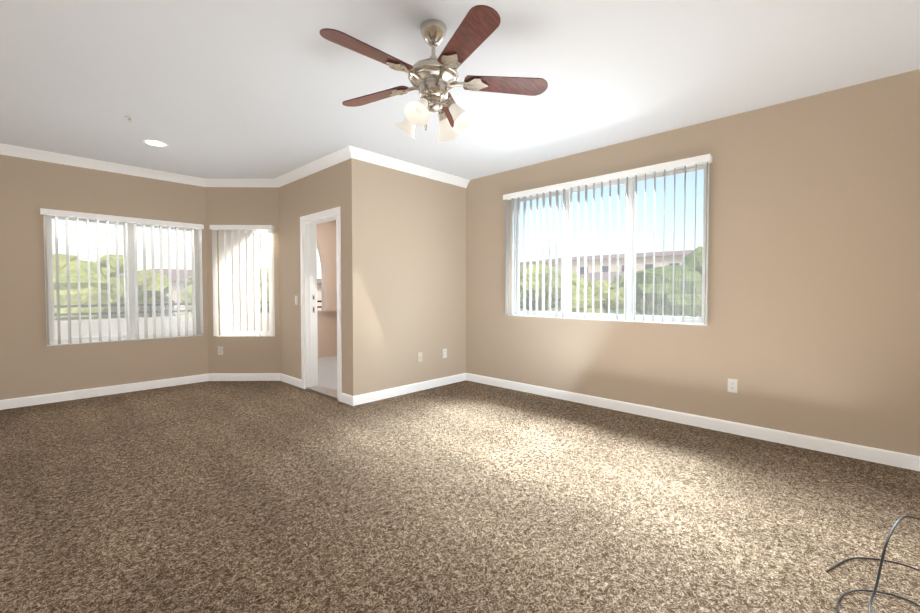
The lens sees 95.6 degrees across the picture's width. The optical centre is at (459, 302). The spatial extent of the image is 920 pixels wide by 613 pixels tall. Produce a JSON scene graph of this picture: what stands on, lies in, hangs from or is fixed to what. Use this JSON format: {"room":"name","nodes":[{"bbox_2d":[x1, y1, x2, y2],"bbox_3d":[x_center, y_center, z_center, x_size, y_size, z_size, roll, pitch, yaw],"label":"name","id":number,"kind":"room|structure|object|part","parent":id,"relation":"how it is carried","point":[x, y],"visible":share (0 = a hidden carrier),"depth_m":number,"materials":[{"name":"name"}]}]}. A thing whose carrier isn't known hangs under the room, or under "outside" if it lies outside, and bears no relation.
{"room":"empty living room","nodes":[
{"label":"empty living room","id":0,"kind":"room"},
{"bbox_2d":[0,154,207,399],"bbox_3d":[-4.474,-0.263,4.601,0.150,2.700,3.065,2,2,44],"label":"wall","id":1,"kind":"structure","parent":0,"point":[32,363],"depth_m":4.61,"materials":[{"name":"beige paint"}]},
{"bbox_2d":[43,215,201,345],"bbox_3d":[-4.014,-0.276,5.077,0.140,1.460,1.470,2,2,44],"label":"window","id":2,"kind":"structure","parent":1,"relation":"in","point":[53,341],"depth_m":5.06,"materials":[{"name":"white plastic"}]},
{"bbox_2d":[40,208,203,344],"bbox_3d":[-3.930,-0.286,4.997,0.089,1.454,1.518,2,2,44],"label":"window blind","id":3,"kind":"object","parent":2,"relation":"attached to","point":[108,218],"visible":0.96,"depth_m":4.99,"materials":[{"name":"white plastic"}]},
{"bbox_3d":[-4.037,-0.277,5.099,0.001,1.370,1.380,2,2,44],"label":"window glass","id":4,"kind":"part","parent":2,"relation":"part of","materials":[{"name":"clear glass"}]},
{"bbox_2d":[205,187,280,372],"bbox_3d":[-2.922,-0.294,5.702,0.969,2.700,0.150,0,2,-1],"label":"wall","id":5,"kind":"structure","parent":0,"point":[242,205],"depth_m":5.63,"materials":[{"name":"beige paint"}]},
{"bbox_2d":[218,346,222,354],"bbox_3d":[-3.236,0.648,5.642,0.070,0.115,0.009,0,2,-1],"label":"outlet","id":6,"kind":"object","parent":5,"relation":"attached to","point":[220,350],"visible":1,"depth_m":5.64,"materials":[{"name":"white plastic"}]},
{"bbox_2d":[217,230,271,336],"bbox_3d":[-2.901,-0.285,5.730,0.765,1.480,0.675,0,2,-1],"label":"window","id":7,"kind":"structure","parent":5,"relation":"in","point":[225,294],"depth_m":5.71,"materials":[{"name":"white plastic"}]},
{"bbox_2d":[210,225,274,335],"bbox_3d":[-2.897,-0.293,5.582,0.823,1.474,0.089,0,2,-1],"label":"window blind","id":8,"kind":"object","parent":7,"relation":"attached to","point":[243,228],"visible":0.94,"depth_m":5.59,"materials":[{"name":"white"}]},
{"bbox_3d":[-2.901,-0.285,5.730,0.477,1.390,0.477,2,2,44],"label":"window glass","id":9,"kind":"part","parent":7,"relation":"part of","materials":[{"name":"clear glass"}]},
{"bbox_2d":[247,220,336,313],"bbox_3d":[-2.830,-0.763,7.424,0.150,1.860,1.760,2,2,44],"label":"wall","id":10,"kind":"structure","parent":0,"point":[326,240],"depth_m":7.73,"materials":[{"name":"beige paint"}]},
{"bbox_2d":[279,161,345,393],"bbox_3d":[-1.809,-0.278,5.146,1.710,2.700,0.150,2,2,44],"label":"wall","id":11,"kind":"structure","parent":0,"point":[320,191],"depth_m":5.29,"materials":[{"name":"beige paint"}]},
{"bbox_2d":[0,143,469,187],"bbox_3d":[-1.125,-1.524,3.126,6.685,0.095,5.300,2,2,44],"label":"crown molding","id":12,"kind":"structure","parent":11,"relation":"attached to","point":[337,157],"depth_m":4.88,"materials":[{"name":"white wood"}]},
{"bbox_2d":[300,207,341,401],"bbox_3d":[-1.576,0.013,4.941,0.920,2.130,0.198,2,2,44],"label":"door frame","id":13,"kind":"structure","parent":11,"relation":"attached to","point":[308,275],"depth_m":5.16,"materials":[{"name":"white painted wood"},{"name":"satin nickel"}]},
{"bbox_2d":[0,373,919,470],"bbox_3d":[-1.125,1.078,3.200,6.685,0.100,5.300,2,2,44],"label":"baseboard","id":14,"kind":"structure","parent":11,"relation":"attached to","point":[888,457],"depth_m":4.43,"materials":[{"name":"white wood"}]},
{"bbox_2d":[344,158,465,395],"bbox_3d":[-0.580,-0.277,5.087,0.150,2.700,1.760,2,2,44],"label":"wall","id":15,"kind":"structure","parent":0,"point":[405,268],"depth_m":4.87,"materials":[{"name":"beige paint"}]},
{"bbox_2d":[418,352,421,361],"bbox_3d":[-0.485,0.664,5.092,0.018,0.115,0.070,2,2,44],"label":"outlet","id":16,"kind":"object","parent":15,"relation":"attached to","point":[419,356],"visible":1,"depth_m":5.09,"materials":[{"name":"beige plastic"}]},
{"bbox_2d":[442,349,446,357],"bbox_3d":[-0.198,0.655,5.399,0.009,0.115,0.070,2,2,44],"label":"outlet","id":17,"kind":"object","parent":15,"relation":"attached to","point":[444,353],"visible":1,"depth_m":5.39,"materials":[{"name":"white plastic"}]},
{"bbox_2d":[0,380,919,612],"bbox_3d":[-1.125,1.188,3.203,6.985,0.120,5.600,2,2,44],"label":"floor carpet","id":18,"kind":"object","parent":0,"point":[465,496],"visible":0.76,"depth_m":2.32,"materials":[{"name":"brown carpet"}]},
{"bbox_2d":[826,515,919,612],"bbox_3d":[1.358,1.050,1.266,0.415,0.264,1.725,2,2,44],"label":"cord","id":19,"kind":"object","parent":18,"relation":"on","point":[874,590],"visible":0.98,"depth_m":1.68,"materials":[{"name":"black"}]},
{"bbox_2d":[0,0,919,179],"bbox_3d":[-1.494,-1.672,3.507,8.050,0.180,5.650,2,2,44],"label":"ceiling","id":20,"kind":"structure","parent":0,"point":[238,89],"depth_m":2.82,"materials":[{"name":"white paint"}]},
{"bbox_2d":[124,116,134,122],"bbox_3d":[-2.825,-1.564,3.570,0.076,0.040,0.076,2,2,44],"label":"sprinkler","id":21,"kind":"object","parent":20,"relation":"attached to","point":[130,118],"visible":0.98,"depth_m":3.56,"materials":[{"name":"white metal"}]},
{"bbox_2d":[142,139,168,146],"bbox_3d":[-3.052,-1.597,4.186,0.216,0.008,0.216,2,2,44],"label":"recessed light","id":22,"kind":"object","parent":20,"relation":"in","point":[155,143],"visible":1,"depth_m":4.18,"materials":[{"name":"white"}]},
{"bbox_2d":[320,5,547,141],"bbox_3d":[-0.189,-1.247,2.329,1.271,0.604,1.234,2,2,44],"label":"ceiling fan","id":23,"kind":"object","parent":20,"relation":"hanging from","point":[433,78],"visible":1,"depth_m":2.28,"materials":[{"name":"brown wood"}]},
{"bbox_2d":[466,69,919,455],"bbox_3d":[1.654,-0.254,4.280,4.500,2.700,0.150,2,2,44],"label":"wall","id":24,"kind":"structure","parent":0,"point":[812,328],"depth_m":3.34,"materials":[{"name":"beige paint"}]},
{"bbox_2d":[508,163,709,325],"bbox_3d":[1.440,-0.554,4.467,2.180,1.470,0.140,2,2,44],"label":"window","id":25,"kind":"structure","parent":24,"relation":"in","point":[630,262],"depth_m":4.22,"materials":[{"name":"white plastic"}]},
{"bbox_2d":[503,154,711,324],"bbox_3d":[1.361,-0.564,4.383,2.228,1.464,0.089,2,2,44],"label":"window blind","id":26,"kind":"object","parent":25,"relation":"attached to","point":[652,169],"visible":0.92,"depth_m":4.42,"materials":[{"name":"white plastic"}]},
{"bbox_3d":[1.462,-0.555,4.491,2.090,1.380,0.001,2,2,44],"label":"window glass","id":27,"kind":"part","parent":25,"relation":"part of","materials":[{"name":"clear glass"}]},
{"bbox_2d":[728,378,737,392],"bbox_3d":[2.323,0.707,3.559,0.070,0.115,0.009,2,2,44],"label":"outlet","id":28,"kind":"object","parent":24,"relation":"attached to","point":[732,385],"visible":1,"depth_m":3.56,"materials":[{"name":"white plastic"}]},
{"label":"outside","id":29,"kind":"structure","parent":0,"visible":0},
{"bbox_2d":[318,356,337,390],"bbox_3d":[-3.086,1.190,5.071,3.400,0.170,5.600,2,2,44],"label":"floor","id":30,"kind":"structure","parent":29,"point":[327,372],"depth_m":6.38,"materials":[{"name":"beige tile"}]},
{"bbox_2d":[54,233,335,357],"bbox_3d":[-4.339,-0.204,6.072,0.190,2.900,5.420,2,2,44],"label":"wall","id":31,"kind":"structure","parent":30,"relation":"on","point":[85,327],"depth_m":6.62,"materials":[{"name":"white paint"}]},
{"bbox_2d":[54,301,321,316],"bbox_3d":[-4.315,0.107,6.106,0.040,0.195,5.450,2,2,44],"label":"balcony railing","id":32,"kind":"object","parent":31,"relation":"on","point":[106,305],"depth_m":5.68,"materials":[{"name":"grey metal"}]},
{"bbox_2d":[335,311,336,355],"bbox_3d":[-1.214,0.698,7.038,3.420,1.040,0.190,2,2,44],"label":"wall","id":33,"kind":"structure","parent":30,"relation":"on","point":[335,311],"depth_m":8.03,"materials":[{"name":"beige paint"}]},
{"bbox_3d":[-0.614,3.602,34.071,280.000,0.300,280.000,2,2,44],"label":"ground","id":34,"kind":"structure","parent":0,"visible":0},
{"bbox_2d":[53,254,142,319],"bbox_3d":[-16.645,0.975,17.003,5.447,5.922,5.869,2,2,44],"label":"tree","id":35,"kind":"object","parent":34,"relation":"on","point":[84,284],"depth_m":16.28,"materials":[{"name":"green plant"}]},
{"bbox_2d":[96,254,175,317],"bbox_3d":[-18.085,0.660,21.634,5.851,6.288,5.662,2,2,44],"label":"tree","id":36,"kind":"object","parent":34,"relation":"on","point":[103,261],"depth_m":21.57,"materials":[{"name":"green plant"}]},
{"bbox_2d":[180,291,188,308],"bbox_3d":[-11.570,0.731,22.536,6.129,6.094,6.082,2,2,44],"label":"tree","id":37,"kind":"object","parent":34,"relation":"on","point":[182,298],"depth_m":20.19,"materials":[{"name":"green plant"}]},
{"bbox_2d":[119,269,321,315],"bbox_3d":[-24.891,-0.061,43.276,14.000,6.500,25.000,1,2,40],"label":"building","id":38,"kind":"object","parent":34,"relation":"on","point":[181,285],"visible":0.02,"depth_m":36.60,"materials":[{"name":"beige paint"}]},
{"bbox_2d":[180,268,268,315],"bbox_3d":[-8.244,1.263,15.970,5.132,5.404,4.321,2,2,44],"label":"tree","id":39,"kind":"object","parent":34,"relation":"on","point":[189,289],"depth_m":15.07,"materials":[{"name":"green plant"}]},
{"bbox_2d":[520,280,588,310],"bbox_3d":[4.793,0.842,24.917,5.718,5.736,5.727,2,2,44],"label":"tree","id":40,"kind":"object","parent":34,"relation":"on","point":[527,306],"depth_m":22.91,"materials":[{"name":"green plant"}]},
{"bbox_2d":[520,263,589,310],"bbox_3d":[3.900,0.983,19.928,4.972,5.739,5.312,2,2,44],"label":"tree","id":41,"kind":"object","parent":34,"relation":"on","point":[574,280],"depth_m":17.97,"materials":[{"name":"green plant"}]},
{"bbox_2d":[547,275,623,313],"bbox_3d":[6.352,1.280,19.039,5.927,5.196,5.532,2,2,44],"label":"tree","id":42,"kind":"object","parent":34,"relation":"on","point":[597,298],"depth_m":17.61,"materials":[{"name":"green plant"}]},
{"bbox_2d":[520,250,693,273],"bbox_3d":[28.346,-2.560,64.327,41.000,10.300,17.000,1,2,41],"label":"building","id":43,"kind":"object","parent":34,"relation":"on","point":[678,257],"depth_m":59.42,"materials":[{"name":"beige paint"}]},
{"bbox_2d":[579,271,636,281],"bbox_3d":[14.472,0.212,38.944,17.000,6.200,13.000,1,2,38],"label":"building","id":44,"kind":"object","parent":34,"relation":"on","point":[604,275],"depth_m":37.49,"materials":[{"name":"white paint"}]},
{"bbox_2d":[612,246,702,316],"bbox_3d":[8.351,0.924,15.591,5.890,6.102,6.166,2,2,44],"label":"tree","id":45,"kind":"object","parent":34,"relation":"on","point":[689,273],"depth_m":13.62,"materials":[{"name":"green plant"}]}
]}

